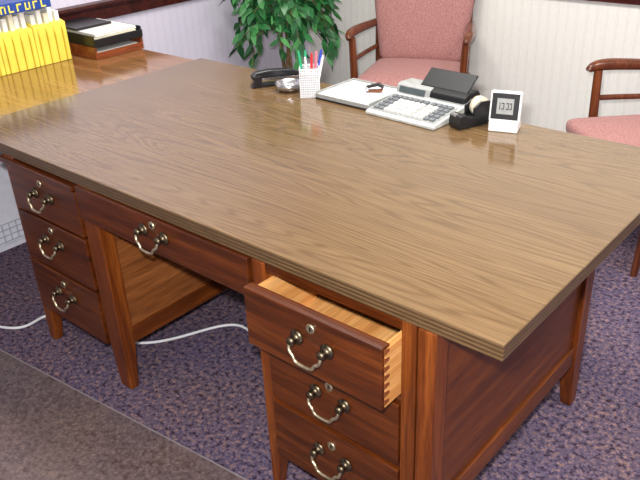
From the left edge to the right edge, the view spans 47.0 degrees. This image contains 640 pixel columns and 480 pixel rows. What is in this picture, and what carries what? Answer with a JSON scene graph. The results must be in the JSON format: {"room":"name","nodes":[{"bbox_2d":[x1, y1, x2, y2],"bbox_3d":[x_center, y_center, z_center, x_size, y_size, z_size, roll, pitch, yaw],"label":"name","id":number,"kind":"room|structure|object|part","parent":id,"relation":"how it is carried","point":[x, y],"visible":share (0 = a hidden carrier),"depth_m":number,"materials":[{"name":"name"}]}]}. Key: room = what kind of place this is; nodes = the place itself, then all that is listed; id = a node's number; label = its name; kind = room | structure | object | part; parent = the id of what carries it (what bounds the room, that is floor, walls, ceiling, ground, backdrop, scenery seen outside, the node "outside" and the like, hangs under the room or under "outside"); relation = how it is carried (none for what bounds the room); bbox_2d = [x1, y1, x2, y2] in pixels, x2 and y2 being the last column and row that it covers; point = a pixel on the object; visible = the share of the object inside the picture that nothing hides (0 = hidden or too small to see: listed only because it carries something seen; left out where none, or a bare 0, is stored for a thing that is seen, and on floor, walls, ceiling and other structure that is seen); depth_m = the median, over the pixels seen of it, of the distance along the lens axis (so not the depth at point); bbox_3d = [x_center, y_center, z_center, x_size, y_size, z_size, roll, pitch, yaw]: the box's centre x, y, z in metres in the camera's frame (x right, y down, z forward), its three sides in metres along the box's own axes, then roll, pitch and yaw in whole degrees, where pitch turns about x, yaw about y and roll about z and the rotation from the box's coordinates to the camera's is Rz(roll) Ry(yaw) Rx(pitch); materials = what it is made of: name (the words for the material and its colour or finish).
{"room":"office","nodes":[
{"label":"office","id":0,"kind":"room"},
{"bbox_2d":[50,0,309,77],"bbox_3d":[-1.867,-1.115,2.786,0.100,2.600,5.280,20,36,36],"label":"wall","id":1,"kind":"structure","parent":0,"point":[192,29],"depth_m":4.18,"materials":[{"name":"paint"}]},
{"bbox_2d":[54,0,189,20],"bbox_3d":[-1.810,-0.717,2.929,0.040,0.090,5.239,20,36,36],"label":"trim","id":2,"kind":"structure","parent":1,"relation":"attached to","point":[102,9],"depth_m":3.68,"materials":[{"name":"brown wood"}]},
{"bbox_2d":[0,224,639,479],"bbox_3d":[0.216,0.823,1.846,5.450,0.100,5.480,20,36,36],"label":"floor","id":3,"kind":"structure","parent":0,"point":[204,392],"depth_m":2.43,"materials":[{"name":"carpet"}]},
{"bbox_2d":[0,152,25,252],"bbox_3d":[-1.444,-0.308,3.361,0.304,0.600,1.170,20,36,36],"label":"base cabinet","id":4,"kind":"object","parent":3,"relation":"on","point":[12,235],"visible":0.12,"depth_m":3.28,"materials":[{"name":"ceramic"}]},
{"bbox_2d":[0,218,23,244],"bbox_3d":[-1.316,-0.084,3.381,0.006,0.087,1.092,20,36,36],"label":"grille","id":5,"kind":"object","parent":4,"relation":"attached to","point":[11,230],"depth_m":3.31,"materials":[{"name":"white metal"}]},
{"bbox_2d":[0,49,192,115],"bbox_3d":[-1.254,-0.302,3.172,0.770,0.752,1.365,20,36,36],"label":"side table","id":6,"kind":"object","parent":3,"relation":"on","point":[33,87],"visible":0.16,"depth_m":3.06,"materials":[{"name":"brown wood"}]},
{"bbox_2d":[0,52,5,76],"bbox_3d":[-1.471,-0.797,3.086,0.225,0.219,0.157,20,36,36],"label":"file","id":7,"kind":"object","parent":6,"relation":"on","point":[1,60],"visible":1,"depth_m":3.10,"materials":[{"name":"yellow paper"}]},
{"bbox_2d":[0,25,39,74],"bbox_3d":[-1.367,-0.858,3.191,0.225,0.219,0.157,20,36,36],"label":"file","id":8,"kind":"object","parent":6,"relation":"on","point":[22,31],"visible":0.75,"depth_m":3.13,"materials":[{"name":"yellow paper"}]},
{"bbox_2d":[0,18,7,31],"bbox_3d":[-1.389,-0.863,3.167,0.196,0.193,0.020,20,36,36],"label":"papers","id":9,"kind":"object","parent":8,"relation":"in","point":[3,25],"visible":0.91,"depth_m":3.08,"materials":[{"name":"white paper"}]},
{"bbox_2d":[3,38,11,72],"bbox_3d":[-1.315,-0.777,3.097,0.010,0.153,0.004,20,36,36],"label":"fold","id":10,"kind":"object","parent":8,"relation":"attached to","point":[3,38],"visible":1,"depth_m":3.10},
{"bbox_2d":[0,14,14,30],"bbox_3d":[-1.369,-0.880,3.179,0.202,0.209,0.020,20,36,36],"label":"papers","id":11,"kind":"object","parent":8,"relation":"in","point":[9,20],"visible":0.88,"depth_m":3.09,"materials":[{"name":"white paper"}]},
{"bbox_2d":[11,36,20,70],"bbox_3d":[-1.291,-0.792,3.122,0.010,0.153,0.004,20,36,36],"label":"fold","id":12,"kind":"object","parent":8,"relation":"attached to","point":[11,36],"visible":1,"depth_m":3.12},
{"bbox_2d":[12,15,19,28],"bbox_3d":[-1.355,-0.886,3.205,0.190,0.193,0.020,20,36,36],"label":"papers","id":13,"kind":"object","parent":8,"relation":"in","point":[15,19],"visible":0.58,"depth_m":3.12,"materials":[{"name":"white paper"}]},
{"bbox_2d":[12,12,26,27],"bbox_3d":[-1.335,-0.902,3.218,0.196,0.209,0.020,20,36,36],"label":"papers","id":14,"kind":"object","parent":8,"relation":"in","point":[20,16],"visible":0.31,"depth_m":3.13,"materials":[{"name":"white paper"}]},
{"bbox_2d":[19,34,28,68],"bbox_3d":[-1.266,-0.806,3.147,0.010,0.153,0.004,20,36,36],"label":"fold","id":15,"kind":"object","parent":8,"relation":"attached to","point":[19,34],"visible":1,"depth_m":3.15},
{"bbox_2d":[27,32,36,66],"bbox_3d":[-1.241,-0.821,3.172,0.010,0.153,0.004,20,36,36],"label":"fold","id":16,"kind":"object","parent":8,"relation":"attached to","point":[27,32],"visible":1,"depth_m":3.17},
{"bbox_2d":[25,18,71,65],"bbox_3d":[-1.263,-0.919,3.296,0.225,0.219,0.157,20,36,36],"label":"file","id":17,"kind":"object","parent":6,"relation":"on","point":[49,26],"visible":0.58,"depth_m":3.23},
{"bbox_2d":[23,13,35,24],"bbox_3d":[-1.306,-0.911,3.257,0.190,0.185,0.020,20,36,36],"label":"papers","id":18,"kind":"object","parent":17,"relation":"in","point":[29,18],"visible":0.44,"depth_m":3.17,"materials":[{"name":"white paper"}]},
{"bbox_2d":[23,9,41,23],"bbox_3d":[-1.286,-0.928,3.270,0.196,0.201,0.020,20,36,36],"label":"papers","id":19,"kind":"object","parent":17,"relation":"in","point":[36,13],"visible":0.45,"depth_m":3.18,"materials":[{"name":"white paper"}]},
{"bbox_2d":[37,30,45,64],"bbox_3d":[-1.211,-0.840,3.202,0.010,0.156,0.004,20,36,36],"label":"fold","id":20,"kind":"object","parent":17,"relation":"attached to","point":[37,30],"visible":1,"depth_m":3.20,"materials":[{"name":"yellow paper"}]},
{"bbox_2d":[40,11,48,23],"bbox_3d":[-1.265,-0.931,3.290,0.202,0.185,0.020,20,36,36],"label":"papers","id":21,"kind":"object","parent":17,"relation":"in","point":[44,17],"visible":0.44,"depth_m":3.20,"materials":[{"name":"white paper"}]},
{"bbox_2d":[38,7,52,20],"bbox_3d":[-1.251,-0.950,3.308,0.190,0.201,0.020,20,36,36],"label":"papers","id":22,"kind":"object","parent":17,"relation":"in","point":[47,9],"visible":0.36,"depth_m":3.22,"materials":[{"name":"white paper"}]},
{"bbox_2d":[45,28,53,62],"bbox_3d":[-1.187,-0.854,3.227,0.010,0.156,0.004,20,36,36],"label":"fold","id":23,"kind":"object","parent":17,"relation":"attached to","point":[45,28],"visible":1,"depth_m":3.22,"materials":[{"name":"yellow paper"}]},
{"bbox_2d":[51,9,58,20],"bbox_3d":[-1.230,-0.953,3.329,0.196,0.185,0.020,20,36,36],"label":"papers","id":24,"kind":"object","parent":17,"relation":"in","point":[55,16],"visible":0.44,"depth_m":3.24,"materials":[{"name":"white paper"}]},
{"bbox_2d":[53,26,60,60],"bbox_3d":[-1.162,-0.869,3.252,0.010,0.156,0.004,20,36,36],"label":"fold","id":25,"kind":"object","parent":17,"relation":"attached to","point":[53,26],"visible":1,"depth_m":3.25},
{"bbox_2d":[60,24,68,58],"bbox_3d":[-1.137,-0.883,3.276,0.010,0.156,0.004,20,36,36],"label":"fold","id":26,"kind":"object","parent":17,"relation":"attached to","point":[60,24],"visible":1,"depth_m":3.27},
{"bbox_2d":[65,16,143,59],"bbox_3d":[-1.047,-0.954,3.445,0.366,0.122,0.260,20,36,36],"label":"tray","id":27,"kind":"object","parent":6,"relation":"on","point":[88,37],"visible":0.82,"depth_m":3.35,"materials":[{"name":"brown wood"}]},
{"bbox_3d":[-1.575,-0.736,2.981,0.225,0.219,0.157,20,36,36],"label":"file","id":28,"kind":"object","parent":6,"relation":"on","visible":0},
{"bbox_3d":[-1.564,-0.770,2.991,0.190,0.209,0.020,20,36,36],"label":"papers","id":29,"kind":"object","parent":28,"relation":"in","visible":0},
{"bbox_2d":[0,0,50,15],"bbox_3d":[-1.375,-0.946,3.031,0.132,0.045,0.515,20,36,36],"label":"book","id":30,"kind":"object","parent":29,"relation":"on","point":[7,7],"visible":1,"depth_m":3.07,"materials":[{"name":"blue paper"}]},
{"bbox_2d":[0,349,247,479],"bbox_3d":[-0.932,0.818,1.844,1.720,0.006,1.251,16,33,31],"label":"chair mat","id":31,"kind":"object","parent":3,"relation":"on","point":[50,429],"visible":1,"depth_m":2.21,"materials":[{"name":"clear plastic"}]},
{"bbox_2d":[0,315,247,343],"bbox_3d":[-0.604,0.337,2.707,1.901,0.010,0.201,5,29,14],"label":"power cord","id":32,"kind":"object","parent":3,"relation":"on","point":[43,316],"visible":0.45,"depth_m":2.70,"materials":[{"name":"white plastic"}]},
{"bbox_2d":[219,0,344,69],"bbox_3d":[-0.178,-1.270,4.016,0.690,1.572,0.772,-15,30,-22],"label":"potted ficus","id":33,"kind":"object","parent":3,"relation":"on","point":[290,17],"visible":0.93,"depth_m":3.93,"materials":[{"name":"plant"}]},
{"bbox_2d":[0,58,639,479],"bbox_3d":[-0.114,0.049,2.409,2.047,0.760,1.176,20,36,36],"label":"executive desk","id":34,"kind":"object","parent":3,"relation":"on","point":[413,294],"visible":1,"depth_m":1.87,"materials":[{"name":"laminate"}]},
{"bbox_3d":[-0.972,0.038,2.545,0.055,0.722,0.050,20,36,36],"label":"leg","id":35,"kind":"part","parent":34,"relation":"part of","materials":[{"name":"brown wood"}]},
{"bbox_3d":[-0.855,-0.130,2.299,0.390,0.150,0.020,20,36,36],"label":"drawer","id":36,"kind":"part","parent":34,"relation":"part of","materials":[{"name":"brown wood"}]},
{"bbox_3d":[-0.848,0.024,2.381,0.390,0.180,0.020,20,36,36],"label":"drawer","id":37,"kind":"part","parent":34,"relation":"part of","materials":[{"name":"brown wood"}]},
{"bbox_3d":[-0.839,0.198,2.474,0.390,0.195,0.020,20,36,36],"label":"drawer","id":38,"kind":"part","parent":34,"relation":"part of","materials":[{"name":"brown wood"}]},
{"bbox_3d":[-0.647,0.158,2.292,0.073,0.722,0.050,20,36,36],"label":"leg","id":39,"kind":"part","parent":34,"relation":"part of","materials":[{"name":"brown wood"}]},
{"bbox_3d":[-0.379,-0.059,2.499,0.016,0.557,0.736,20,36,36],"label":"pedestal panel","id":40,"kind":"part","parent":34,"relation":"part of","materials":[{"name":"brown wood"}]},
{"bbox_3d":[-0.430,-0.014,1.948,0.714,0.108,0.028,20,36,36],"label":"knee drawer","id":41,"kind":"part","parent":34,"relation":"part of","materials":[{"name":"brown wood"}]},
{"bbox_3d":[-0.365,0.161,2.613,0.018,0.060,0.736,20,36,36],"label":"pedestal rail","id":42,"kind":"part","parent":34,"relation":"part of","materials":[{"name":"brown wood"}]},
{"bbox_3d":[-0.114,0.355,1.878,0.040,0.722,0.050,20,36,36],"label":"leg","id":43,"kind":"part","parent":34,"relation":"part of","materials":[{"name":"brown wood"}]},
{"bbox_2d":[250,68,298,88],"bbox_3d":[-0.167,-0.621,2.792,0.194,0.062,0.038,-11,29,-15],"label":"stapler","id":44,"kind":"object","parent":34,"relation":"on","point":[258,76],"visible":0.77,"depth_m":2.77,"materials":[{"name":"black plastic"}]},
{"bbox_3d":[-0.170,-0.634,2.784,0.187,0.032,0.032,-11,29,-15],"label":"arm","id":45,"kind":"part","parent":44,"relation":"part of","materials":[{"name":"black plastic"}]},
{"bbox_2d":[262,74,297,79],"bbox_3d":[-0.168,-0.619,2.792,0.172,0.022,0.018,-11,29,-15],"label":"magazine","id":46,"kind":"object","parent":44,"relation":"on","point":[264,76],"depth_m":2.78,"materials":[{"name":"metal"}]},
{"bbox_2d":[275,78,299,92],"bbox_3d":[-0.115,-0.571,2.727,0.104,0.030,0.104,20,36,36],"label":"dish","id":47,"kind":"object","parent":34,"relation":"on","point":[288,85],"visible":0.99,"depth_m":2.71,"materials":[{"name":"metal"}]},
{"bbox_3d":[0.018,0.075,1.871,0.014,0.138,0.494,20,36,36],"label":"open drawer","id":48,"kind":"part","parent":34,"relation":"part of","materials":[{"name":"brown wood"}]},
{"bbox_2d":[297,49,323,97],"bbox_3d":[-0.031,-0.599,2.634,0.093,0.160,0.072,-2,28,2],"label":"pencil cup","id":49,"kind":"object","parent":34,"relation":"on","point":[309,79],"visible":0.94,"depth_m":2.62,"materials":[{"name":"white plastic"}]},
{"bbox_3d":[-0.020,0.226,1.587,0.388,0.156,0.014,20,36,36],"label":"open drawer","id":50,"kind":"part","parent":34,"relation":"part of","materials":[{"name":"brown wood"}]},
{"bbox_3d":[0.035,0.111,1.585,0.415,0.028,0.034,20,36,36],"label":"rail","id":51,"kind":"part","parent":34,"relation":"part of","materials":[{"name":"brown wood"}]},
{"bbox_3d":[0.029,0.368,1.715,0.386,0.170,0.020,20,36,36],"label":"drawer","id":52,"kind":"part","parent":34,"relation":"part of","materials":[{"name":"brown wood"}]},
{"bbox_3d":[0.037,0.539,1.806,0.386,0.183,0.020,20,36,36],"label":"drawer","id":53,"kind":"part","parent":34,"relation":"part of","materials":[{"name":"brown wood"}]},
{"bbox_3d":[0.047,0.447,1.759,0.415,0.018,0.026,20,36,36],"label":"rail","id":54,"kind":"part","parent":34,"relation":"part of","materials":[{"name":"brown wood"}]},
{"bbox_2d":[315,78,396,109],"bbox_3d":[0.144,-0.520,2.614,0.244,0.026,0.210,22,36,38],"label":"tray","id":55,"kind":"object","parent":34,"relation":"on","point":[351,92],"visible":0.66,"depth_m":2.59,"materials":[{"name":"plastic"}]},
{"bbox_2d":[365,82,383,91],"bbox_3d":[0.193,-0.537,2.587,0.067,0.032,0.022,4,29,12],"label":"staple remover","id":56,"kind":"object","parent":55,"relation":"on","point":[367,89],"visible":1,"depth_m":2.58,"materials":[{"name":"black plastic"}]},
{"bbox_3d":[0.291,0.181,1.647,0.016,0.144,0.512,20,36,36],"label":"open drawer","id":57,"kind":"part","parent":34,"relation":"part of","materials":[{"name":"brown wood"}]},
{"bbox_2d":[366,67,479,129],"bbox_3d":[0.340,-0.479,2.427,0.279,0.114,0.263,22,37,38],"label":"calculator","id":58,"kind":"object","parent":34,"relation":"on","point":[428,103],"visible":0.99,"depth_m":2.42,"materials":[{"name":"white plastic"}]},
{"bbox_3d":[0.306,-0.432,2.412,0.262,0.017,0.132,22,37,38],"label":"key panel","id":59,"kind":"part","parent":58,"relation":"part of","materials":[{"name":"white plastic"}]},
{"bbox_3d":[0.430,-0.531,2.447,0.186,0.047,0.063,22,37,38],"label":"lid","id":60,"kind":"part","parent":58,"relation":"part of","materials":[{"name":"black plastic"}]},
{"bbox_3d":[0.237,0.484,1.604,0.042,0.722,0.050,20,36,36],"label":"leg","id":61,"kind":"part","parent":34,"relation":"part of","materials":[{"name":"brown wood"}]},
{"bbox_2d":[449,95,490,129],"bbox_3d":[0.481,-0.405,2.305,0.159,0.086,0.052,-17,31,-25],"label":"tape dispenser","id":62,"kind":"object","parent":34,"relation":"on","point":[476,110],"visible":0.93,"depth_m":2.29,"materials":[{"name":"black plastic"}]},
{"bbox_2d":[488,90,523,132],"bbox_3d":[0.567,-0.396,2.246,0.094,0.120,0.064,10,30,22],"label":"desk clock","id":63,"kind":"object","parent":34,"relation":"on","point":[505,111],"visible":1,"depth_m":2.23,"materials":[{"name":"white plastic"}]},
{"bbox_3d":[0.489,0.264,1.825,0.016,0.562,0.736,20,36,36],"label":"pedestal panel","id":64,"kind":"part","parent":34,"relation":"part of","materials":[{"name":"brown wood"}]},
{"bbox_3d":[0.504,0.484,1.934,0.016,0.060,0.734,20,36,36],"label":"rail","id":65,"kind":"part","parent":34,"relation":"part of","materials":[{"name":"brown wood"}]},
{"bbox_3d":[0.744,0.184,2.121,0.052,0.722,0.056,20,36,36],"label":"leg","id":66,"kind":"part","parent":34,"relation":"part of","materials":[{"name":"brown wood"}]},
{"bbox_2d":[345,0,475,86],"bbox_3d":[0.501,-0.930,3.941,0.657,0.994,0.585,7,30,18],"label":"armchair","id":67,"kind":"object","parent":3,"relation":"on","point":[413,37],"visible":0.69,"depth_m":3.97,"materials":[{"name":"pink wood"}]},
{"bbox_3d":[0.187,-0.755,3.976,0.051,0.674,0.042,7,30,17],"label":"leg","id":68,"kind":"part","parent":67,"relation":"part of","materials":[{"name":"brown wood"}]},
{"bbox_3d":[0.252,-1.027,4.021,0.034,0.029,0.365,10,31,23],"label":"arm rail","id":69,"kind":"part","parent":67,"relation":"part of","materials":[{"name":"brown wood"}]},
{"bbox_3d":[0.348,-1.029,4.233,0.046,0.905,0.094,7,30,18],"label":"leg","id":70,"kind":"part","parent":67,"relation":"part of","materials":[{"name":"brown wood"}]},
{"bbox_2d":[357,58,459,86],"bbox_3d":[0.489,-0.883,3.924,0.532,0.092,0.510,7,30,18],"label":"seat cushion","id":71,"kind":"object","parent":67,"relation":"on","point":[387,71],"depth_m":3.88,"materials":[{"name":"pink fabric"}]},
{"bbox_2d":[375,0,474,61],"bbox_3d":[0.561,-1.242,4.010,0.577,0.515,0.146,7,30,18],"label":"cushion","id":72,"kind":"object","parent":67,"relation":"on","point":[405,29],"depth_m":4.00,"materials":[{"name":"pink fabric"}]},
{"bbox_3d":[0.730,-0.688,3.804,0.051,0.674,0.042,7,30,17],"label":"leg","id":73,"kind":"part","parent":67,"relation":"part of","materials":[{"name":"brown wood"}]},
{"bbox_3d":[0.810,-0.972,4.086,0.046,0.905,0.094,7,30,18],"label":"leg","id":74,"kind":"part","parent":67,"relation":"part of","materials":[{"name":"brown wood"}]},
{"bbox_2d":[566,58,639,276],"bbox_3d":[1.360,-0.436,2.941,0.585,0.994,0.657,-4,28,-3],"label":"armchair","id":75,"kind":"object","parent":3,"relation":"on","point":[624,129],"visible":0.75,"depth_m":3.07,"materials":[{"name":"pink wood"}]},
{"bbox_3d":[1.192,-0.418,3.260,0.042,0.674,0.051,-4,28,-3],"label":"leg","id":76,"kind":"part","parent":75,"relation":"part of","materials":[{"name":"brown wood"}]},
{"bbox_2d":[566,114,639,146],"bbox_3d":[1.323,-0.403,2.955,0.510,0.092,0.532,-4,28,-3],"label":"seat cushion","id":77,"kind":"object","parent":75,"relation":"on","point":[624,129],"depth_m":3.00,"materials":[{"name":"pink fabric"}]},
{"bbox_3d":[1.366,-0.616,3.154,0.365,0.029,0.034,-2,28,2],"label":"arm rail","id":78,"kind":"part","parent":75,"relation":"part of","materials":[{"name":"brown wood"}]},
{"bbox_3d":[1.240,-0.150,2.755,0.042,0.674,0.051,-4,28,-3],"label":"leg","id":79,"kind":"part","parent":75,"relation":"part of","materials":[{"name":"brown wood"}]},
{"bbox_2d":[308,0,639,131],"bbox_3d":[1.911,-1.393,2.974,5.450,2.600,0.100,20,36,36],"label":"wall","id":80,"kind":"structure","parent":0,"point":[542,50],"depth_m":3.89,"materials":[{"name":"paint"}]},
{"bbox_2d":[587,0,639,4],"bbox_3d":[1.883,-0.996,3.126,5.250,0.090,0.040,20,36,36],"label":"trim","id":81,"kind":"structure","parent":80,"relation":"attached to","point":[632,2],"depth_m":3.49,"materials":[{"name":"brown wood"}]}
]}

